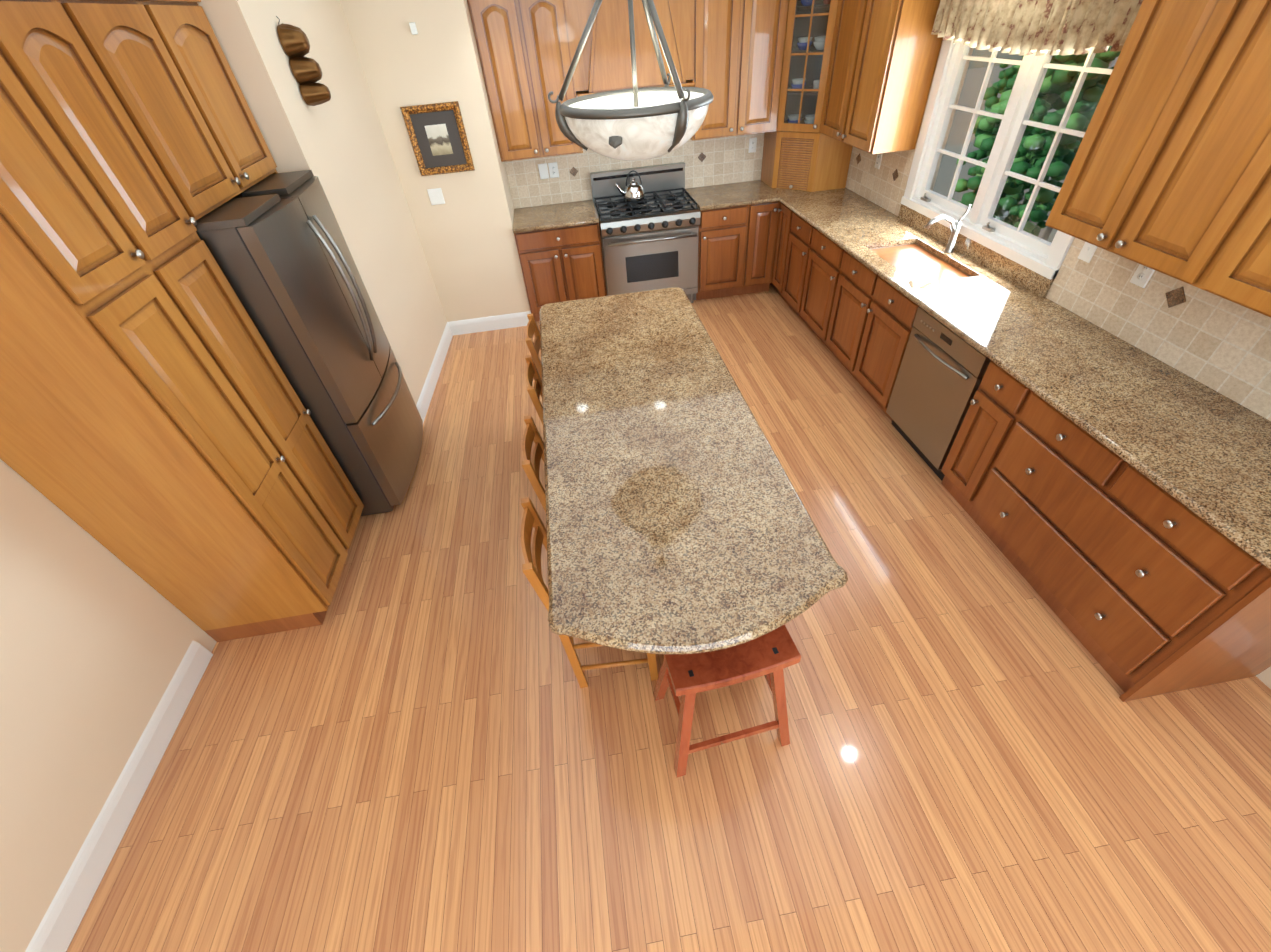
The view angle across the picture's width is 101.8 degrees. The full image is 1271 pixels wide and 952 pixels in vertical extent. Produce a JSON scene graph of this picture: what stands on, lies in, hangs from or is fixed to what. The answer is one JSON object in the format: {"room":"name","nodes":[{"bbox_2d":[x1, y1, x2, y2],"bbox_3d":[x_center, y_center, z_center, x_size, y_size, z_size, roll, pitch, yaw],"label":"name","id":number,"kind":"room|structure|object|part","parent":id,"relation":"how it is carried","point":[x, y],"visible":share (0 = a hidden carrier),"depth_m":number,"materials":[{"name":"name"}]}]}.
{"room":"kitchen","nodes":[
{"label":"kitchen","id":0,"kind":"room"},
{"bbox_2d":[0,0,1270,951],"bbox_3d":[0.185,0.052,1.326,5.020,2.690,9.570,-9,42,-4],"label":"wall","id":1,"kind":"structure","parent":0,"point":[96,636],"depth_m":2.63,"materials":[{"name":"beige paint"}]},
{"bbox_2d":[25,641,212,951],"bbox_3d":[-1.755,2.630,0.597,0.014,0.140,5.380,-9,42,-4],"label":"baseboard","id":2,"kind":"structure","parent":1,"relation":"attached to","point":[73,897],"depth_m":2.04,"materials":[{"name":"white paint"}]},
{"bbox_2d":[72,0,276,217],"bbox_3d":[-2.190,-1.567,2.135,0.626,0.801,1.040,-9,42,-4],"label":"upper cabinet","id":3,"kind":"object","parent":1,"relation":"attached to","point":[167,57],"depth_m":2.15,"materials":[{"name":"brown wood"}]},
{"bbox_2d":[276,16,330,105],"bbox_3d":[-1.781,-2.237,2.788,0.131,0.380,0.152,-9,42,-4],"label":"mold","id":4,"kind":"object","parent":1,"relation":"hanging from","point":[306,71],"visible":1,"depth_m":2.76,"materials":[{"name":"brown"}]},
{"bbox_2d":[409,22,417,34],"bbox_3d":[-1.550,-3.123,3.602,0.040,0.064,0.024,-9,42,-4],"label":"sensor","id":5,"kind":"object","parent":1,"relation":"attached to","point":[413,28],"visible":0.93,"depth_m":3.60,"materials":[{"name":"white plastic"}]},
{"bbox_2d":[416,322,452,421],"bbox_3d":[-1.740,-0.948,4.511,0.083,0.140,1.500,-9,42,-4],"label":"baseboard","id":6,"kind":"structure","parent":1,"relation":"attached to","point":[423,403],"depth_m":4.42,"materials":[{"name":"white paint"}]},
{"bbox_2d":[427,188,444,204],"bbox_3d":[-1.661,-2.325,4.301,0.115,0.120,0.013,-9,42,-4],"label":"light switch","id":7,"kind":"object","parent":1,"relation":"attached to","point":[436,197],"visible":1,"depth_m":4.30,"materials":[{"name":"white plastic"}]},
{"bbox_2d":[400,101,474,175],"bbox_3d":[-1.539,-2.630,4.042,0.430,0.460,0.030,-9,42,-4],"label":"framed art","id":8,"kind":"object","parent":1,"relation":"attached to","point":[438,137],"visible":1,"depth_m":4.04,"materials":[{"name":"brown"}]},
{"bbox_2d":[449,311,530,335],"bbox_3d":[-1.415,-1.505,5.087,0.790,0.140,0.014,-9,42,-4],"label":"baseboard","id":9,"kind":"structure","parent":1,"relation":"attached to","point":[512,320],"depth_m":5.08,"materials":[{"name":"white paint"}]},
{"bbox_2d":[467,0,582,161],"bbox_3d":[-0.867,-3.290,4.171,0.707,1.186,0.344,-9,42,-4],"label":"upper cabinet","id":10,"kind":"object","parent":1,"relation":"attached to","point":[525,52],"depth_m":4.04,"materials":[{"name":"brown wood"}]},
{"bbox_2d":[504,90,764,208],"bbox_3d":[0.306,-3.136,4.782,3.056,0.884,0.005,-9,42,-4],"label":"tile backsplash","id":11,"kind":"structure","parent":1,"relation":"attached to","point":[722,160],"depth_m":4.91,"materials":[{"name":"tile"}]},
{"bbox_2d":[538,163,548,178],"bbox_3d":[-0.856,-2.835,4.806,0.085,0.125,0.013,-9,42,-4],"label":"switch plate","id":12,"kind":"object","parent":11,"relation":"attached to","point":[543,171],"visible":1,"depth_m":4.80,"materials":[{"name":"white plastic"}]},
{"bbox_2d":[548,162,558,177],"bbox_3d":[-0.763,-2.851,4.814,0.085,0.125,0.008,-9,42,-4],"label":"electrical outlet","id":13,"kind":"object","parent":11,"relation":"attached to","point":[553,170],"visible":1,"depth_m":4.81,"materials":[{"name":"white plastic"}]},
{"bbox_2d":[748,137,756,152],"bbox_3d":[1.119,-3.156,4.926,0.075,0.120,0.008,-9,42,-4],"label":"electrical outlet","id":14,"kind":"object","parent":11,"relation":"attached to","point":[752,144],"visible":1,"depth_m":4.92,"materials":[{"name":"white plastic"}]},
{"bbox_2d":[576,0,694,96],"bbox_3d":[-0.034,-3.394,4.192,0.964,0.918,0.422,-9,42,-4],"label":"range hood","id":15,"kind":"object","parent":1,"relation":"attached to","point":[610,65],"visible":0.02,"depth_m":4.03,"materials":[{"name":"brown wood"}]},
{"bbox_2d":[683,0,790,140],"bbox_3d":[0.842,-3.540,4.271,0.814,1.186,0.382,-9,42,-4],"label":"upper cabinet","id":16,"kind":"object","parent":1,"relation":"attached to","point":[733,50],"depth_m":4.20,"materials":[{"name":"brown wood"}]},
{"bbox_2d":[779,0,830,131],"bbox_3d":[1.376,-3.406,4.119,0.288,0.992,0.288,-9,42,-4],"label":"upper cabinet","id":17,"kind":"object","parent":1,"relation":"attached to","point":[807,21],"depth_m":4.35,"materials":[{"name":"brown wood"}]},
{"bbox_2d":[811,0,942,153],"bbox_3d":[1.735,-3.101,3.700,0.382,1.186,0.949,-9,42,-4],"label":"upper cabinet","id":18,"kind":"object","parent":1,"relation":"attached to","point":[880,59],"depth_m":3.61,"materials":[{"name":"brown wood"}]},
{"bbox_2d":[845,147,914,215],"bbox_3d":[1.941,-2.694,4.453,0.005,0.452,1.512,-9,42,-4],"label":"tile backsplash","id":19,"kind":"structure","parent":1,"relation":"attached to","point":[885,187],"depth_m":4.20,"materials":[{"name":"tile"}]},
{"bbox_2d":[875,153,882,168],"bbox_3d":[1.974,-2.567,4.195,0.008,0.120,0.075,-9,42,-4],"label":"electrical outlet","id":20,"kind":"object","parent":19,"relation":"attached to","point":[878,160],"visible":1,"depth_m":4.19,"materials":[{"name":"white plastic"}]},
{"bbox_2d":[901,39,1120,278],"bbox_3d":[2.177,-2.072,2.975,0.130,1.285,1.550,-9,42,-4],"label":"window unit","id":21,"kind":"structure","parent":1,"relation":"in","point":[981,224],"depth_m":3.15,"materials":[{"name":"white paint"}]},
{"bbox_2d":[931,0,1142,55],"bbox_3d":[2.011,-2.409,2.574,0.100,0.478,1.668,-9,42,-4],"label":"valance curtain","id":22,"kind":"object","parent":1,"relation":"attached to","point":[1055,27],"visible":0.94,"depth_m":2.59,"materials":[{"name":"beige fabric"}]},
{"bbox_2d":[1045,0,1270,275],"bbox_3d":[2.146,-1.387,1.782,0.344,1.186,0.852,-9,42,-4],"label":"upper cabinet","id":23,"kind":"object","parent":1,"relation":"attached to","point":[1169,172],"depth_m":1.92,"materials":[{"name":"brown wood"}]},
{"bbox_2d":[1046,238,1270,420],"bbox_3d":[2.449,-0.470,1.968,0.005,0.452,2.122,-9,42,-4],"label":"tile backsplash","id":24,"kind":"structure","parent":1,"relation":"attached to","point":[1222,346],"depth_m":2.28,"materials":[{"name":"tile"}]},
{"bbox_2d":[1078,242,1096,262],"bbox_3d":[2.295,-1.152,2.617,0.013,0.120,0.075,-9,42,-4],"label":"switch plate","id":25,"kind":"object","parent":24,"relation":"attached to","point":[1087,252],"visible":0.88,"depth_m":2.62,"materials":[{"name":"white plastic"}]},
{"bbox_2d":[1130,264,1154,287],"bbox_3d":[2.345,-0.941,2.382,0.008,0.125,0.080,-9,42,-4],"label":"electrical outlet","id":26,"kind":"object","parent":24,"relation":"attached to","point":[1142,276],"visible":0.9,"depth_m":2.39,"materials":[{"name":"white plastic"}]},
{"bbox_2d":[1170,120,1270,316],"bbox_3d":[2.251,-0.926,1.268,0.344,1.186,0.852,-9,42,-4],"label":"upper cabinet","id":27,"kind":"object","parent":1,"relation":"attached to","point":[1229,258],"depth_m":1.76,"materials":[{"name":"brown wood"}]},
{"bbox_2d":[66,283,1270,951],"bbox_3d":[0.279,1.064,2.252,5.020,0.060,9.570,-9,42,-4],"label":"floor","id":28,"kind":"structure","parent":0,"point":[418,741],"depth_m":2.09,"materials":[{"name":"brown wood"}]},
{"bbox_2d":[0,4,353,641],"bbox_3d":[-1.982,-0.277,2.006,0.626,2.556,0.458,-9,42,-4],"label":"tall cabinet","id":29,"kind":"object","parent":28,"relation":"on","point":[160,433],"depth_m":1.87,"materials":[{"name":"brown wood"}]},
{"bbox_2d":[0,0,363,535],"bbox_3d":[-2.028,-0.478,2.231,0.626,2.556,0.459,-9,42,-4],"label":"tall cabinet","id":30,"kind":"object","parent":28,"relation":"on","point":[54,30],"depth_m":1.93,"materials":[{"name":"brown wood"}]},
{"bbox_2d":[195,170,422,515],"bbox_3d":[-1.943,-0.663,3.024,0.923,1.750,0.905,-9,42,-4],"label":"refrigerator","id":31,"kind":"object","parent":28,"relation":"on","point":[277,246],"visible":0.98,"depth_m":2.66,"materials":[{"name":"silver metal"}]},
{"bbox_2d":[525,314,541,379],"bbox_3d":[-0.418,-0.602,3.441,0.445,0.890,0.445,-9,42,-4],"label":"bar stool","id":32,"kind":"object","parent":28,"relation":"on","point":[532,329],"visible":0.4,"depth_m":3.19,"materials":[{"name":"brown wood"}]},
{"bbox_2d":[522,415,545,511],"bbox_3d":[-0.261,0.137,2.616,0.443,0.890,0.445,-9,42,-4],"label":"bar stool","id":33,"kind":"object","parent":28,"relation":"on","point":[530,435],"visible":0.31,"depth_m":2.38,"materials":[{"name":"brown wood"}]},
{"bbox_2d":[525,355,542,424],"bbox_3d":[-0.341,-0.268,3.067,0.447,0.890,0.445,-9,42,-4],"label":"bar stool","id":34,"kind":"object","parent":28,"relation":"on","point":[535,390],"visible":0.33,"depth_m":2.82,"materials":[{"name":"brown wood"}]},
{"bbox_2d":[514,223,606,320],"bbox_3d":[-0.717,-2.079,5.097,0.758,0.876,0.626,-9,42,-4],"label":"base cabinet","id":35,"kind":"object","parent":28,"relation":"on","point":[562,264],"depth_m":4.79,"materials":[{"name":"brown wood"}]},
{"bbox_2d":[513,200,598,232],"bbox_3d":[-0.746,-2.410,4.779,0.760,0.035,0.652,-9,42,-4],"label":"countertop","id":36,"kind":"structure","parent":35,"relation":"on","point":[577,213],"depth_m":4.70,"materials":[{"name":"beige stone"}]},
{"bbox_2d":[521,497,657,687],"bbox_3d":[-0.178,0.493,2.218,0.445,0.890,0.445,-9,42,-4],"label":"bar stool","id":37,"kind":"object","parent":28,"relation":"on","point":[531,567],"visible":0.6,"depth_m":2.07,"materials":[{"name":"brown wood"}]},
{"bbox_2d":[590,162,700,302],"bbox_3d":[0.109,-2.271,5.021,0.902,1.147,0.725,-9,42,-4],"label":"range","id":38,"kind":"object","parent":28,"relation":"on","point":[649,241],"visible":0.94,"depth_m":4.85,"materials":[{"name":"silver metal"}]},
{"bbox_2d":[615,170,644,201],"bbox_3d":[-0.053,-2.667,4.742,0.273,0.241,0.198,-9,42,-4],"label":"kettle","id":39,"kind":"object","parent":38,"relation":"on","point":[633,191],"visible":1,"depth_m":4.72,"materials":[{"name":"silver metal"}]},
{"bbox_2d":[540,287,847,654],"bbox_3d":[0.071,-0.008,2.722,0.965,0.915,2.528,-9,42,-4],"label":"kitchen island","id":40,"kind":"object","parent":28,"relation":"on","point":[679,521],"visible":0.98,"depth_m":1.95,"materials":[{"name":"beige stone"}]},
{"bbox_2d":[653,624,800,776],"bbox_3d":[0.337,0.806,2.012,0.488,0.635,0.358,-12,43,-7],"label":"stool","id":41,"kind":"object","parent":28,"relation":"on","point":[771,656],"visible":0.67,"depth_m":1.79,"materials":[{"name":"brown wood"}]},
{"bbox_2d":[696,204,757,299],"bbox_3d":[0.826,-2.316,5.200,0.535,0.876,0.626,-9,42,-4],"label":"base cabinet","id":42,"kind":"object","parent":28,"relation":"on","point":[736,249],"depth_m":4.94,"materials":[{"name":"brown wood"}]},
{"bbox_2d":[750,201,780,292],"bbox_3d":[1.134,-2.363,5.221,0.385,0.876,0.626,-9,42,-4],"label":"base cabinet","id":43,"kind":"object","parent":28,"relation":"on","point":[768,214],"depth_m":4.96,"materials":[{"name":"brown wood"}]},
{"bbox_2d":[685,180,776,210],"bbox_3d":[0.889,-2.662,4.888,0.724,0.035,0.652,-9,42,-4],"label":"countertop","id":44,"kind":"structure","parent":43,"relation":"on","point":[748,192],"depth_m":4.81,"materials":[{"name":"beige stone"}]},
{"bbox_2d":[772,203,787,286],"bbox_3d":[1.685,-2.121,4.898,0.626,0.875,0.374,-9,42,-4],"label":"base cabinet","id":45,"kind":"object","parent":28,"relation":"on","point":[780,235],"depth_m":4.89,"materials":[{"name":"brown wood"}]},
{"bbox_2d":[776,208,807,306],"bbox_3d":[1.736,-1.898,4.649,0.626,0.875,0.598,-9,42,-4],"label":"base cabinet","id":46,"kind":"object","parent":28,"relation":"on","point":[792,247],"depth_m":4.67,"materials":[{"name":"brown wood"}]},
{"bbox_2d":[792,223,835,338],"bbox_3d":[1.811,-1.568,4.281,0.626,0.875,0.698,-9,42,-4],"label":"base cabinet","id":47,"kind":"object","parent":28,"relation":"on","point":[816,261],"depth_m":4.29,"materials":[{"name":"brown wood"}]},
{"bbox_2d":[820,243,970,419],"bbox_3d":[1.922,-1.083,3.739,0.626,0.875,1.071,-9,42,-4],"label":"base cabinet","id":48,"kind":"object","parent":28,"relation":"on","point":[867,324],"depth_m":3.58,"materials":[{"name":"brown wood"}]},
{"bbox_2d":[886,307,990,480],"bbox_3d":[2.007,-0.515,3.112,0.639,0.872,0.616,-9,42,-4],"label":"dishwasher","id":49,"kind":"object","parent":28,"relation":"on","point":[941,372],"visible":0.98,"depth_m":3.01,"materials":[{"name":"silver metal"}]},
{"bbox_2d":[941,361,1014,498],"bbox_3d":[2.119,-0.221,2.776,0.626,0.875,0.290,-9,42,-4],"label":"base cabinet","id":50,"kind":"object","parent":28,"relation":"on","point":[995,383],"depth_m":2.73,"materials":[{"name":"brown wood"}]},
{"bbox_2d":[955,379,1270,701],"bbox_3d":[2.215,0.202,2.304,0.626,0.875,1.141,-9,42,-4],"label":"base cabinet","id":51,"kind":"object","parent":28,"relation":"on","point":[1142,585],"depth_m":2.10,"materials":[{"name":"brown wood"}]},
{"bbox_2d":[757,180,1270,569],"bbox_3d":[1.890,-1.384,3.311,0.656,0.140,4.962,-9,42,-4],"label":"countertop","id":52,"kind":"structure","parent":51,"relation":"on","point":[1197,448],"depth_m":2.35,"materials":[{"name":"beige stone"}]},
{"bbox_2d":[761,131,852,191],"bbox_3d":[1.568,-2.960,4.782,0.597,0.452,0.597,-9,42,-4],"label":"appliance garage","id":53,"kind":"object","parent":52,"relation":"on","point":[808,162],"visible":0.98,"depth_m":4.64,"materials":[{"name":"brown wood"}]},
{"bbox_2d":[924,204,971,253],"bbox_3d":[2.000,-1.600,3.363,0.257,0.300,0.074,-9,42,-4],"label":"faucet","id":54,"kind":"object","parent":52,"relation":"on","point":[955,225],"depth_m":3.35,"materials":[{"name":"silver metal"}]},
{"bbox_3d":[0.091,-0.961,0.401,5.020,0.060,9.570,-9,42,-4],"label":"ceiling","id":55,"kind":"structure","parent":0,"visible":0},
{"bbox_2d":[548,0,713,160],"bbox_3d":[-0.032,-1.619,1.825,0.630,0.869,0.600,-9,42,-4],"label":"pendant light","id":56,"kind":"object","parent":55,"relation":"hanging from","point":[634,123],"visible":1,"depth_m":1.89,"materials":[{"name":"white glass"}]},
{"bbox_3d":[0.008,-1.374,2.057,0.562,0.191,0.562,-9,42,-4],"label":"lamp shade","id":57,"kind":"part","parent":56,"relation":"part of","materials":[{"name":"white glass"}]},
{"label":"outside","id":58,"kind":"structure","parent":0,"visible":0},
{"bbox_2d":[933,46,1119,241],"bbox_3d":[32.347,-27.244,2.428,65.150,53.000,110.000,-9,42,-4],"label":"trees","id":59,"kind":"object","parent":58,"point":[1082,112],"depth_m":6.79,"materials":[{"name":"green plant"}]}
]}

